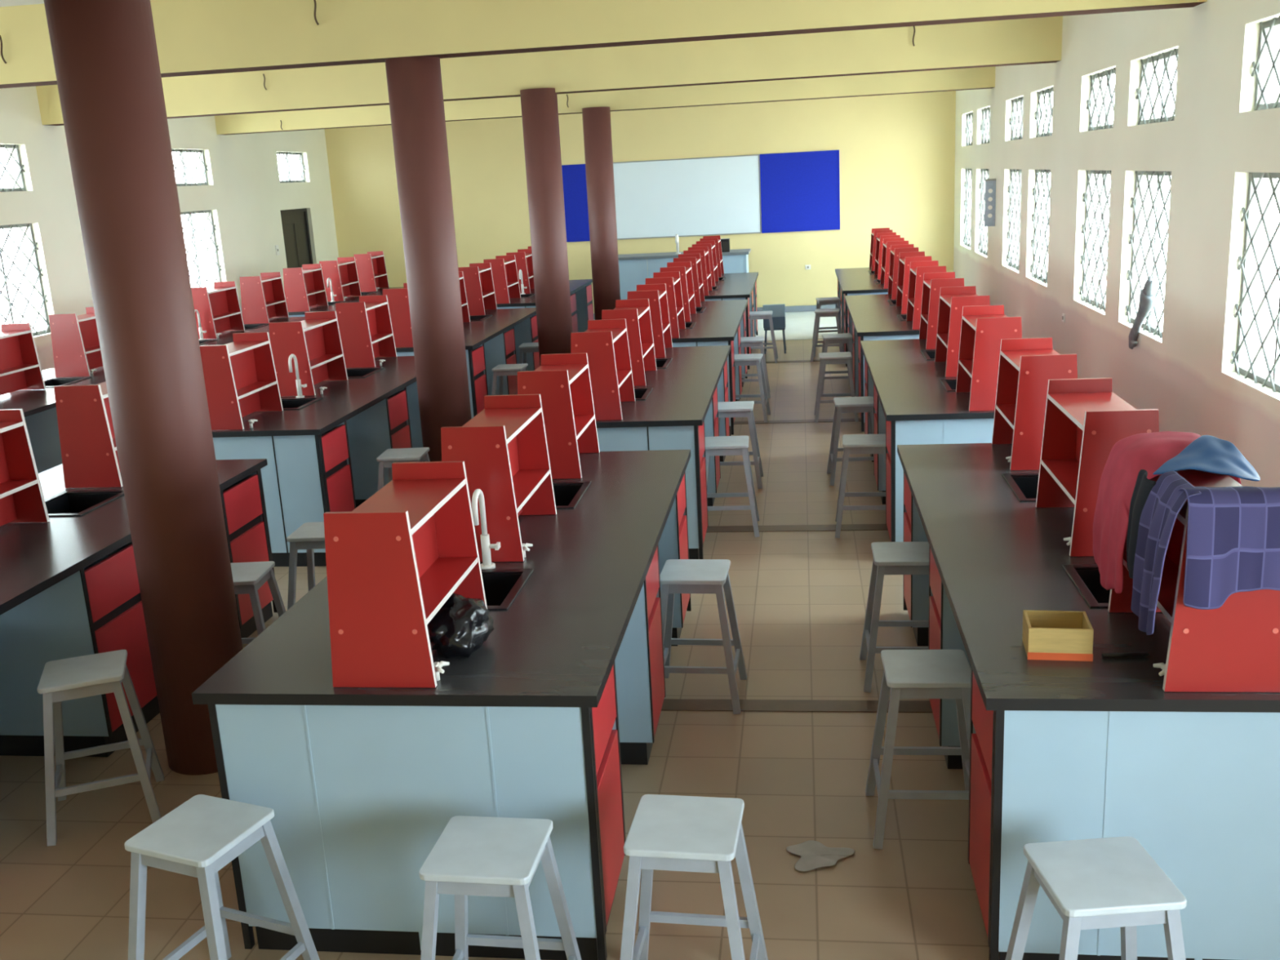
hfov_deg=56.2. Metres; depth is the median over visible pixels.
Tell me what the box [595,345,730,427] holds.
countertop
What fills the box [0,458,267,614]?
countertop
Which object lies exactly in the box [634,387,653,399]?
sink
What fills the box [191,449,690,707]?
countertop
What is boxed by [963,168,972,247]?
window
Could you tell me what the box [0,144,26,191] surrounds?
window
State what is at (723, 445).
stool
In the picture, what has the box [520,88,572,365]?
pillar
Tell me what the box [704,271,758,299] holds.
countertop
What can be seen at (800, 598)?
floor
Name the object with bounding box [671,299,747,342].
countertop
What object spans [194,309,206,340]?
tap
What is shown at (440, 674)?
tap
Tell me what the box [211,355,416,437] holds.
countertop
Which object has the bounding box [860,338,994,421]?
countertop
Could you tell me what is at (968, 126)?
window
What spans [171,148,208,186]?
window
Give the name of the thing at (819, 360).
trim
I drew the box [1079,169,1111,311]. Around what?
window
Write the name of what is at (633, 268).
lab bench
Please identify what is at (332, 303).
sink
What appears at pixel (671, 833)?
stool
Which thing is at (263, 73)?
hanging cable
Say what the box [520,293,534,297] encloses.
sink
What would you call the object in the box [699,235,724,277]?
shelf
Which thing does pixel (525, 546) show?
tap
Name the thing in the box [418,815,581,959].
stool
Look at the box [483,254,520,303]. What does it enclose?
shelf
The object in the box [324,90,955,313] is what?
wall
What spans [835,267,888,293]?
countertop
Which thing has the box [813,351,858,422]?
stool
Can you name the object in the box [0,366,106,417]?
countertop
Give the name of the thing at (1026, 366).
shelf
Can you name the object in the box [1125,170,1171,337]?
window
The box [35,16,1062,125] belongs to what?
beam
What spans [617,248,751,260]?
countertop
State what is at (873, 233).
shelf
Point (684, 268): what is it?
shelf
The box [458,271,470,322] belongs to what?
shelf
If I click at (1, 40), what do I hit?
hanging cable
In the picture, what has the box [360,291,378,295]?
sink
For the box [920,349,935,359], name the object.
sink
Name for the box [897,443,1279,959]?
lab bench
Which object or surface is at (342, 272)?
shelf
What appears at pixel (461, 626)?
plastic bag
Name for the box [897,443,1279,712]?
countertop
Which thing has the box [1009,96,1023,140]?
window
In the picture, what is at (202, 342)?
sink
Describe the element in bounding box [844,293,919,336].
countertop
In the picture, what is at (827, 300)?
stool
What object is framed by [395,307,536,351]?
countertop
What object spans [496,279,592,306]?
countertop
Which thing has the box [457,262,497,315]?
shelf
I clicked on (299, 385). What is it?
tap
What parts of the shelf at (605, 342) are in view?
panel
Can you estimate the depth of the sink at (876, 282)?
14.58 m
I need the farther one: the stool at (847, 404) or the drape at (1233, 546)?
the stool at (847, 404)
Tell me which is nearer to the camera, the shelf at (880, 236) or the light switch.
the shelf at (880, 236)
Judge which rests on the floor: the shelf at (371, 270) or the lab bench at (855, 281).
the lab bench at (855, 281)
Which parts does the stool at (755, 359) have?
seat rail, seat, leg, leg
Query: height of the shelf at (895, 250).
0.528 m
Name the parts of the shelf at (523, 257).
panel, panel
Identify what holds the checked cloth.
on the shelf at (1234, 646)
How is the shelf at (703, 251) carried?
on the lab bench at (738, 286)
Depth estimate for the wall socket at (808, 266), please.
19.44 m
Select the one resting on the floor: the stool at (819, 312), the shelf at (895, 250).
the stool at (819, 312)
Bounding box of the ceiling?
[0,0,44,7]
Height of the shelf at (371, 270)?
0.528 m
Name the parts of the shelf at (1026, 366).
panel, panel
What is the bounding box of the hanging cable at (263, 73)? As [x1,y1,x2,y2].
[262,73,266,89]
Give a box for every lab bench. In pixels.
[0,366,106,473]
[0,458,277,756]
[191,449,691,959]
[194,309,305,346]
[211,354,424,566]
[288,277,403,317]
[395,307,540,417]
[496,269,594,332]
[595,345,730,559]
[617,234,751,299]
[671,299,747,435]
[704,271,758,369]
[835,267,888,366]
[844,293,919,431]
[860,338,994,542]
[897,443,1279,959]
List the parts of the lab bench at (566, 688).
panel, drawer, cabinet door, drawer, cabinet door, drawer, cabinet door, panel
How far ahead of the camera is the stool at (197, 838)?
3.36 m
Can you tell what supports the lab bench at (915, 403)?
on the floor
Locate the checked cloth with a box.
[1130,471,1279,635]
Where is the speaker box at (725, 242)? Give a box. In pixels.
[720,238,729,252]
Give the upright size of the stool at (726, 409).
0.604 m
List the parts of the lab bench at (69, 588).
drawer, cabinet door, drawer, cabinet door, panel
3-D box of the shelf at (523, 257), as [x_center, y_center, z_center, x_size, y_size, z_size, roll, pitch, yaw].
[-1.538,-2.738,15.723,0.310,0.528,0.665,-1,14,8]
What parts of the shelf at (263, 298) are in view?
panel, panel, panel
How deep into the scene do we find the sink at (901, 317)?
11.24 m
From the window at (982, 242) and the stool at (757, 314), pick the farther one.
the window at (982, 242)
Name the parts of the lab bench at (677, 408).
panel, drawer, cabinet door, drawer, cabinet door, drawer, cabinet door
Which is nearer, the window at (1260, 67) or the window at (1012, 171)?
the window at (1260, 67)
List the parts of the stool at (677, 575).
leg, leg, seat, seat rail, leg, leg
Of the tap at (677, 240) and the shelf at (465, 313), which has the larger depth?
the tap at (677, 240)
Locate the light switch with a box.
[275,244,279,255]
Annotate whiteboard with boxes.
[613,154,761,239]
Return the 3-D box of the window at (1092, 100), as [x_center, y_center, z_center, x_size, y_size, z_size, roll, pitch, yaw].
[3.806,-3.099,9.789,0.058,0.469,1.159,-1,14,8]
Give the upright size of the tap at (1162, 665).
0.050 m
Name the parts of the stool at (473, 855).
leg, leg, seat, seat rail, leg, leg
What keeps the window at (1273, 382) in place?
in the wall at (1215, 137)
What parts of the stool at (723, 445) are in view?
leg, leg, seat rail, seat, leg, leg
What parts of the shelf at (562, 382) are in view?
panel, panel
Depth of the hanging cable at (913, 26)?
11.15 m
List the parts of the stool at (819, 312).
leg, leg, seat, seat rail, leg, leg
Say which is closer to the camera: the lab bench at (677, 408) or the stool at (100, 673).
the stool at (100, 673)
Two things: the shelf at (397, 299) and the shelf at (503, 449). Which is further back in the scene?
the shelf at (397, 299)
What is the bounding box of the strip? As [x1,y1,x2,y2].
[984,178,995,226]
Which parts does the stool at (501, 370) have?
leg, leg, seat, seat rail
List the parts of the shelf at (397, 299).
panel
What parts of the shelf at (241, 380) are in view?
panel, panel, panel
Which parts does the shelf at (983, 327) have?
panel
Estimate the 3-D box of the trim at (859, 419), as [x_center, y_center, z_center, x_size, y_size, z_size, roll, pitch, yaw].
[-1.128,-0.500,11.565,10.200,0.004,0.120,-1,14,8]
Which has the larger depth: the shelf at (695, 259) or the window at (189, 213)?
the window at (189, 213)
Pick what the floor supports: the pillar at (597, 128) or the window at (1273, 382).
the pillar at (597, 128)
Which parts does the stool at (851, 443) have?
leg, leg, seat, seat rail, leg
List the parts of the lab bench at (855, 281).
cabinet door, cabinet door, panel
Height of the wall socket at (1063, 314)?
0.075 m
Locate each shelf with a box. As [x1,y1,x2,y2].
[0,323,45,395]
[0,408,49,526]
[48,306,103,377]
[53,381,123,488]
[191,280,244,339]
[200,332,283,430]
[239,271,288,324]
[268,311,347,396]
[282,263,328,311]
[319,257,361,301]
[323,461,487,687]
[335,294,396,368]
[353,250,389,292]
[382,283,413,347]
[440,394,556,561]
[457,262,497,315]
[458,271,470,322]
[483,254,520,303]
[506,248,534,293]
[517,352,599,479]
[570,319,635,420]
[601,298,656,386]
[627,283,672,357]
[645,271,685,337]
[660,261,696,321]
[673,253,704,306]
[683,246,712,295]
[692,240,718,285]
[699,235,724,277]
[869,227,893,271]
[874,231,900,279]
[880,237,908,288]
[887,244,918,299]
[896,251,931,313]
[906,260,946,329]
[919,271,964,349]
[934,285,990,377]
[955,304,1022,411]
[991,337,1077,470]
[1035,377,1159,556]
[1107,469,1279,692]
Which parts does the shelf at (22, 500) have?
panel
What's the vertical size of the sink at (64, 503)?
0.238 m
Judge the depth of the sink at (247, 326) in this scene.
13.47 m
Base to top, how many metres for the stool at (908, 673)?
0.604 m
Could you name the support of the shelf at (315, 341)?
on the lab bench at (321, 451)
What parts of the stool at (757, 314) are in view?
seat rail, seat, leg, leg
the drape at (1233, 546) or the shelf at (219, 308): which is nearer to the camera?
the drape at (1233, 546)
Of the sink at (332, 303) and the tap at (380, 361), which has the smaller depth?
the tap at (380, 361)
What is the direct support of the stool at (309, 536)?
on the floor
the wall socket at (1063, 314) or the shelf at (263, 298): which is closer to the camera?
the wall socket at (1063, 314)
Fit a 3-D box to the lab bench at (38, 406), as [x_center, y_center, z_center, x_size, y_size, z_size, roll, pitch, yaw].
[-4.870,-0.224,9.345,1.208,0.951,3.050,-1,14,8]
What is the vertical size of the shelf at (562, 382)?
0.528 m
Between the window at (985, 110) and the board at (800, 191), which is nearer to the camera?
the window at (985, 110)
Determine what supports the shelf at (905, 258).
on the lab bench at (869, 317)
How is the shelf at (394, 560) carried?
on the lab bench at (566, 688)
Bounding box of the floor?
[0,338,989,959]
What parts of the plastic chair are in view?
leg, backrest, backrest, seat, leg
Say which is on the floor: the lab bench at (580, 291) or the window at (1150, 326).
the lab bench at (580, 291)
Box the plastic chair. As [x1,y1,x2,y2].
[762,303,786,354]
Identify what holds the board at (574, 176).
attached to the wall at (897, 151)
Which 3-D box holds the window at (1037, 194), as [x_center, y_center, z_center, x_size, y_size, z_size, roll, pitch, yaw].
[4.162,-2.609,12.319,0.058,1.139,1.159,-1,14,8]
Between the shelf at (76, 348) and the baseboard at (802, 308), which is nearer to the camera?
the shelf at (76, 348)
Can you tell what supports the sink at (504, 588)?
in the lab bench at (566, 688)
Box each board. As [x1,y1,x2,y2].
[561,164,590,242]
[760,150,839,233]
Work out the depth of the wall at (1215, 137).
8.44 m
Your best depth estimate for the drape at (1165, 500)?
3.15 m
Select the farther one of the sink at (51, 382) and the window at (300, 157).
the window at (300, 157)
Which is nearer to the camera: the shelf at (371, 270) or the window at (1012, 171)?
the window at (1012, 171)
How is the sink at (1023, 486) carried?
in the lab bench at (1060, 750)
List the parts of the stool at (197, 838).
leg, seat, seat rail, leg, leg, leg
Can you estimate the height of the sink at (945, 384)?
0.238 m
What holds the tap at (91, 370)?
on the lab bench at (38, 406)
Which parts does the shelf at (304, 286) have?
panel, panel, panel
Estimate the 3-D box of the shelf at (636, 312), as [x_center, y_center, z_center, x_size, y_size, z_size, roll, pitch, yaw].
[-0.085,-0.983,8.518,0.310,0.528,0.665,-1,14,8]
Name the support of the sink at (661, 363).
in the lab bench at (677, 408)
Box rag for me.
[1128,275,1155,349]
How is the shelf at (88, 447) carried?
on the lab bench at (69, 588)
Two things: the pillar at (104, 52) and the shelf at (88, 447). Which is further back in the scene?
the shelf at (88, 447)
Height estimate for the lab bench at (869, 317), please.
0.906 m
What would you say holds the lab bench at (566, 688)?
on the floor
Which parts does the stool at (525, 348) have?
leg, leg, seat, seat rail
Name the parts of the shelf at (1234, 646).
panel, panel, panel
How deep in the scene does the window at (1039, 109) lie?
12.16 m
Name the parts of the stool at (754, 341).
seat rail, seat, leg, leg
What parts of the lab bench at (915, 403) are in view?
drawer, cabinet door, drawer, cabinet door, drawer, cabinet door, panel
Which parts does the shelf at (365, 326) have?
panel, panel, panel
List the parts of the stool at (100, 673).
leg, leg, seat, seat rail, leg, leg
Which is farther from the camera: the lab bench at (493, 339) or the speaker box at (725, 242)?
the speaker box at (725, 242)
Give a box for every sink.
[44,377,91,387]
[44,489,124,516]
[199,339,217,345]
[244,323,268,329]
[280,397,323,409]
[327,301,345,305]
[346,367,384,377]
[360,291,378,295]
[469,315,492,320]
[481,568,533,609]
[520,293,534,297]
[552,480,591,508]
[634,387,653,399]
[655,358,672,368]
[684,322,696,328]
[695,306,706,312]
[711,286,719,289]
[874,280,880,284]
[887,299,896,305]
[897,314,906,320]
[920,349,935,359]
[939,378,956,391]
[1002,472,1039,502]
[1062,564,1110,608]
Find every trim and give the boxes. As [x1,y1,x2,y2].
[594,311,837,341]
[661,698,932,712]
[706,524,887,532]
[733,417,861,424]
[765,359,820,363]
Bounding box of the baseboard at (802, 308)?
[593,304,835,319]
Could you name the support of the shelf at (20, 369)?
on the lab bench at (38, 406)
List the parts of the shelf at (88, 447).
panel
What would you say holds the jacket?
on the shelf at (1234, 646)
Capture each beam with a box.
[0,0,1207,88]
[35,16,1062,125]
[214,66,995,134]
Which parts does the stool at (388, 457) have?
leg, leg, seat, seat rail, leg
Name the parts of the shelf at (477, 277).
panel, panel, panel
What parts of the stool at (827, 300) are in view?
leg, leg, seat rail, seat, leg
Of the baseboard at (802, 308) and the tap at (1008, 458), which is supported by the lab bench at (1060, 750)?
the tap at (1008, 458)
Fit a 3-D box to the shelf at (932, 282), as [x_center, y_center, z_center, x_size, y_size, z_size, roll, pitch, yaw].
[2.367,-1.331,9.374,0.310,0.528,0.565,-1,14,8]
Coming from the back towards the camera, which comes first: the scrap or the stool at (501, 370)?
the stool at (501, 370)
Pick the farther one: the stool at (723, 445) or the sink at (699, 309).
the sink at (699, 309)
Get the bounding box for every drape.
[1130,471,1201,635]
[1177,486,1279,609]
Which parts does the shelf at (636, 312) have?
panel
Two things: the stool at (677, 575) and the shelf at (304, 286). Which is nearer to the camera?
the stool at (677, 575)
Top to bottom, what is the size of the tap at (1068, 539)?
0.050 m
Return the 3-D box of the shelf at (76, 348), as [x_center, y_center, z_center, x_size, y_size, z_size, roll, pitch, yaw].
[-4.780,-1.200,10.354,0.310,0.528,0.565,-1,14,8]
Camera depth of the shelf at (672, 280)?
10.55 m
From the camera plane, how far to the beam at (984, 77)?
15.36 m
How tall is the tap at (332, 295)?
0.320 m
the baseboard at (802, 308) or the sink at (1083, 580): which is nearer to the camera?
the sink at (1083, 580)
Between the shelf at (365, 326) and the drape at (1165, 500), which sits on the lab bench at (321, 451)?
the shelf at (365, 326)
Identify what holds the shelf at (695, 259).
on the lab bench at (716, 322)
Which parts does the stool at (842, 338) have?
leg, leg, seat rail, seat, leg, leg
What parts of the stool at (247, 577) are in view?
seat rail, seat, leg, leg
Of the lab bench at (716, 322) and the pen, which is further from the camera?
the lab bench at (716, 322)
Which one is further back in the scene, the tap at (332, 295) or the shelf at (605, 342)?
the tap at (332, 295)
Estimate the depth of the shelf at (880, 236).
14.91 m
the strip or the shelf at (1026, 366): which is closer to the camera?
the shelf at (1026, 366)
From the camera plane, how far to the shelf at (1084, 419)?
4.49 m
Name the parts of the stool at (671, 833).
leg, leg, seat rail, seat, leg, leg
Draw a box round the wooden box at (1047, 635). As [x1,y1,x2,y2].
[1022,609,1093,661]
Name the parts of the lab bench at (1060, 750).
panel, cabinet door, drawer, cabinet door, drawer, cabinet door, drawer, panel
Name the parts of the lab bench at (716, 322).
panel, drawer, cabinet door, drawer, cabinet door, drawer, cabinet door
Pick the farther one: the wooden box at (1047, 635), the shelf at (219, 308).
the shelf at (219, 308)
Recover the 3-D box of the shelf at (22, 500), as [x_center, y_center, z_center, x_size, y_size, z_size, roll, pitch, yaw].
[-2.934,0.019,5.176,0.310,0.528,0.665,-1,14,8]
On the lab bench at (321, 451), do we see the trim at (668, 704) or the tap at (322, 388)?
the tap at (322, 388)
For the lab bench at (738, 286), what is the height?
0.906 m
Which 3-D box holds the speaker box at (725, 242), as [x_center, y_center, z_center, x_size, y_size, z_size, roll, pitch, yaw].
[1.283,-3.556,18.176,0.150,0.190,0.204,-1,14,8]
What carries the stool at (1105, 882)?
on the floor
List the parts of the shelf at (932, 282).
panel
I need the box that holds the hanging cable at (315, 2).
[313,0,319,25]
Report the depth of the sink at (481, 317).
13.12 m
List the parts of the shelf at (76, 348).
panel, panel, panel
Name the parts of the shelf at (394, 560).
panel, panel, panel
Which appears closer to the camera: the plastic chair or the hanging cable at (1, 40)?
the hanging cable at (1, 40)
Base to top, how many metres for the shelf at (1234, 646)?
0.528 m
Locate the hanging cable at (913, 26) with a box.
[912,26,915,46]
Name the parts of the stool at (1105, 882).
leg, leg, seat rail, seat, leg, leg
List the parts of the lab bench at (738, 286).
panel, drawer, cabinet door, drawer, cabinet door, cabinet door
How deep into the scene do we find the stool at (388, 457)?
7.89 m
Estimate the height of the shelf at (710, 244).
0.528 m
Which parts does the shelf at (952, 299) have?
panel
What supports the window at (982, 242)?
in the wall at (1215, 137)
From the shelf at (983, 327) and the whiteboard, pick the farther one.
the whiteboard
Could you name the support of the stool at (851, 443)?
on the floor
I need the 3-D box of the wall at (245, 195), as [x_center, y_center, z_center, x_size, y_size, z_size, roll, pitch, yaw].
[-6.718,-1.492,9.294,0.220,3.620,23.320,-1,14,8]
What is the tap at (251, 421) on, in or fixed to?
on the lab bench at (321, 451)
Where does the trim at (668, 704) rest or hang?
in the floor
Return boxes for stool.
[37,649,164,846]
[124,794,319,959]
[231,560,285,644]
[286,521,325,609]
[376,447,430,490]
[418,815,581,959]
[491,363,528,395]
[518,342,538,364]
[620,794,768,959]
[659,559,746,714]
[705,435,759,537]
[717,400,763,488]
[733,353,770,422]
[740,336,770,398]
[749,311,777,363]
[810,308,844,361]
[812,297,840,344]
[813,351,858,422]
[821,333,853,393]
[826,396,873,485]
[835,434,885,537]
[859,541,928,692]
[865,648,971,849]
[1004,836,1186,959]
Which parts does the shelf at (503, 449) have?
panel, panel, panel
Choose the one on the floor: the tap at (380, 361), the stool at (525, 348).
the stool at (525, 348)
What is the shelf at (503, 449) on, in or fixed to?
on the lab bench at (566, 688)
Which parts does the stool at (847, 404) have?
leg, leg, seat, seat rail, leg, leg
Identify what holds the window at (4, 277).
in the wall at (245, 195)
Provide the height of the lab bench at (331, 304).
1.220 m
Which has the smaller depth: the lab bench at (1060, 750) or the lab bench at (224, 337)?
the lab bench at (1060, 750)
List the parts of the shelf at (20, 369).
panel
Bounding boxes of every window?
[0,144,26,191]
[0,222,50,336]
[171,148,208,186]
[180,209,221,288]
[276,151,305,182]
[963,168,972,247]
[964,112,973,146]
[978,168,989,255]
[980,106,990,143]
[1006,168,1022,270]
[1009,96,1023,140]
[1031,169,1050,283]
[1035,87,1053,137]
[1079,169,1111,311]
[1086,67,1115,131]
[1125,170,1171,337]
[1135,48,1177,124]
[1231,172,1279,392]
[1251,16,1279,111]
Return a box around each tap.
[89,368,96,375]
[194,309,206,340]
[248,418,257,427]
[288,354,306,397]
[319,386,327,394]
[326,277,336,302]
[378,359,385,365]
[433,661,449,680]
[471,488,500,569]
[519,269,526,293]
[522,542,533,557]
[675,234,680,253]
[1005,456,1010,462]
[1063,537,1071,545]
[1153,662,1165,675]
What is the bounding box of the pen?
[1102,652,1150,657]
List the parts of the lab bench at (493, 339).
panel, drawer, cabinet door, drawer, cabinet door, drawer, cabinet door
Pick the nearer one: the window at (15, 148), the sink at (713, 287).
the window at (15, 148)
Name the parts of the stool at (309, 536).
leg, seat, seat rail, leg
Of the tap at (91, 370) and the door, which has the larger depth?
the door
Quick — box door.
[280,208,313,267]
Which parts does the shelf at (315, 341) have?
panel, panel, panel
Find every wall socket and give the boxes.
[804,264,810,269]
[1062,313,1065,322]
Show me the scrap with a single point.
(814, 855)
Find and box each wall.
[0,85,338,370]
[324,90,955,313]
[953,0,1279,487]
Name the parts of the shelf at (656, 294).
panel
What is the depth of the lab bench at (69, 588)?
5.17 m
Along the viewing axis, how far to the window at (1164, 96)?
8.33 m
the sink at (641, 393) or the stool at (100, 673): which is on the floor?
the stool at (100, 673)
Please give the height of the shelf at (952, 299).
0.528 m
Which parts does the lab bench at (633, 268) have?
panel, panel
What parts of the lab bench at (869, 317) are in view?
drawer, drawer, cabinet door, drawer, cabinet door, panel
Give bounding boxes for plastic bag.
[426,593,493,658]
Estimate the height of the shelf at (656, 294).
0.528 m
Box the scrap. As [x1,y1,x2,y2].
[786,840,854,871]
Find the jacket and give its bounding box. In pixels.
[1092,431,1260,593]
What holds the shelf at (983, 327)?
on the lab bench at (915, 403)
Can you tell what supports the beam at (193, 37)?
attached to the wall at (1215, 137)
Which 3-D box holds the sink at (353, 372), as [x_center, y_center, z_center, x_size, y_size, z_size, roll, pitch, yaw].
[-2.275,-0.734,9.540,0.370,0.238,0.460,-1,14,8]
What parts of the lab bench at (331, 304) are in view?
panel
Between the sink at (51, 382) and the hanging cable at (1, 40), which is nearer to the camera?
the hanging cable at (1, 40)
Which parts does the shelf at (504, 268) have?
panel, panel, panel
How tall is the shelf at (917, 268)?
0.528 m
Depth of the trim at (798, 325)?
17.79 m
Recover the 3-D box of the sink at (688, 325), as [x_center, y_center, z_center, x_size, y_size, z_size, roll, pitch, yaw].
[0.338,-1.352,11.419,0.370,0.238,0.420,-1,14,8]
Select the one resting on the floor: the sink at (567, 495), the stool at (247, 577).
the stool at (247, 577)
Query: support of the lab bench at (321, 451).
on the floor
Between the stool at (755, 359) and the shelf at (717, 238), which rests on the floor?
the stool at (755, 359)
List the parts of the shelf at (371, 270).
panel, panel, panel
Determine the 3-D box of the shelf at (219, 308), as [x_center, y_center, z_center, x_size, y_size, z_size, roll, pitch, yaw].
[-4.481,-1.789,12.609,0.310,0.528,0.665,-1,14,8]
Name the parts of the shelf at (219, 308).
panel, panel, panel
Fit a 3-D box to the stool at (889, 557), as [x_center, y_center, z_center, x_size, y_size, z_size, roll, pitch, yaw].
[1.216,0.614,5.491,0.400,0.604,0.400,-1,14,8]
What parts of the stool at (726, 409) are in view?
seat rail, seat, leg, leg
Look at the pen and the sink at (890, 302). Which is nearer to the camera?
the pen
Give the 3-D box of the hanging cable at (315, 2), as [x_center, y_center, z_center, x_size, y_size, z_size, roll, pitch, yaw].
[-2.102,-3.045,7.771,0.027,0.186,0.032,-1,14,8]
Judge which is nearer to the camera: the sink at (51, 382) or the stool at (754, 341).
the sink at (51, 382)
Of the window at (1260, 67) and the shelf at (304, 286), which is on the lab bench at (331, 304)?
the shelf at (304, 286)
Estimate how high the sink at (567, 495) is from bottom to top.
0.238 m
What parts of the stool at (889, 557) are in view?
leg, leg, seat, seat rail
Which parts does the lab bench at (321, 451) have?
panel, drawer, cabinet door, drawer, cabinet door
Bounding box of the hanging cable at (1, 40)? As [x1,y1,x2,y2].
[0,35,6,63]
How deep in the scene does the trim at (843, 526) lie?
7.90 m
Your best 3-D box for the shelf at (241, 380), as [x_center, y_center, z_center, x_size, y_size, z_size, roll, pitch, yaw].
[-2.598,-0.643,7.710,0.310,0.528,0.615,-1,14,8]
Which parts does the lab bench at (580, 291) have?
panel, drawer, cabinet door, drawer, cabinet door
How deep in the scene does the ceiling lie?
7.93 m
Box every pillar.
[43,0,242,775]
[385,56,471,461]
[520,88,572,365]
[582,106,620,319]
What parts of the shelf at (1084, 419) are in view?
panel, panel, panel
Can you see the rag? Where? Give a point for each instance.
(1147, 296)
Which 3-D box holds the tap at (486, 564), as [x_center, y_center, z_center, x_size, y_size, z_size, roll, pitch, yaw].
[-0.579,0.187,4.453,0.082,0.320,0.143,-1,14,8]
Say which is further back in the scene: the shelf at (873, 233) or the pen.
the shelf at (873, 233)
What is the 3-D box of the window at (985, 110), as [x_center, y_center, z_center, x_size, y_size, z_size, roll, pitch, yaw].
[4.604,-4.675,15.816,0.058,0.469,1.159,-1,14,8]
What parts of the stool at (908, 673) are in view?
leg, leg, seat, seat rail, leg, leg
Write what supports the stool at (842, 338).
on the floor
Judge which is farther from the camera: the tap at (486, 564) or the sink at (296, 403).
the sink at (296, 403)
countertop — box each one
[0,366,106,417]
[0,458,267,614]
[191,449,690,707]
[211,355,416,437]
[288,287,403,315]
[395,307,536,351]
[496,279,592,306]
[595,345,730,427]
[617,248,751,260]
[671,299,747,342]
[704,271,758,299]
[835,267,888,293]
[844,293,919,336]
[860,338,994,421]
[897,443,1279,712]
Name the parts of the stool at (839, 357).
leg, leg, seat, seat rail, leg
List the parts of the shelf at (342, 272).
panel, panel, panel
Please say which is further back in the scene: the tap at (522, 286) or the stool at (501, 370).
the tap at (522, 286)
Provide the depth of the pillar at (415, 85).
8.13 m

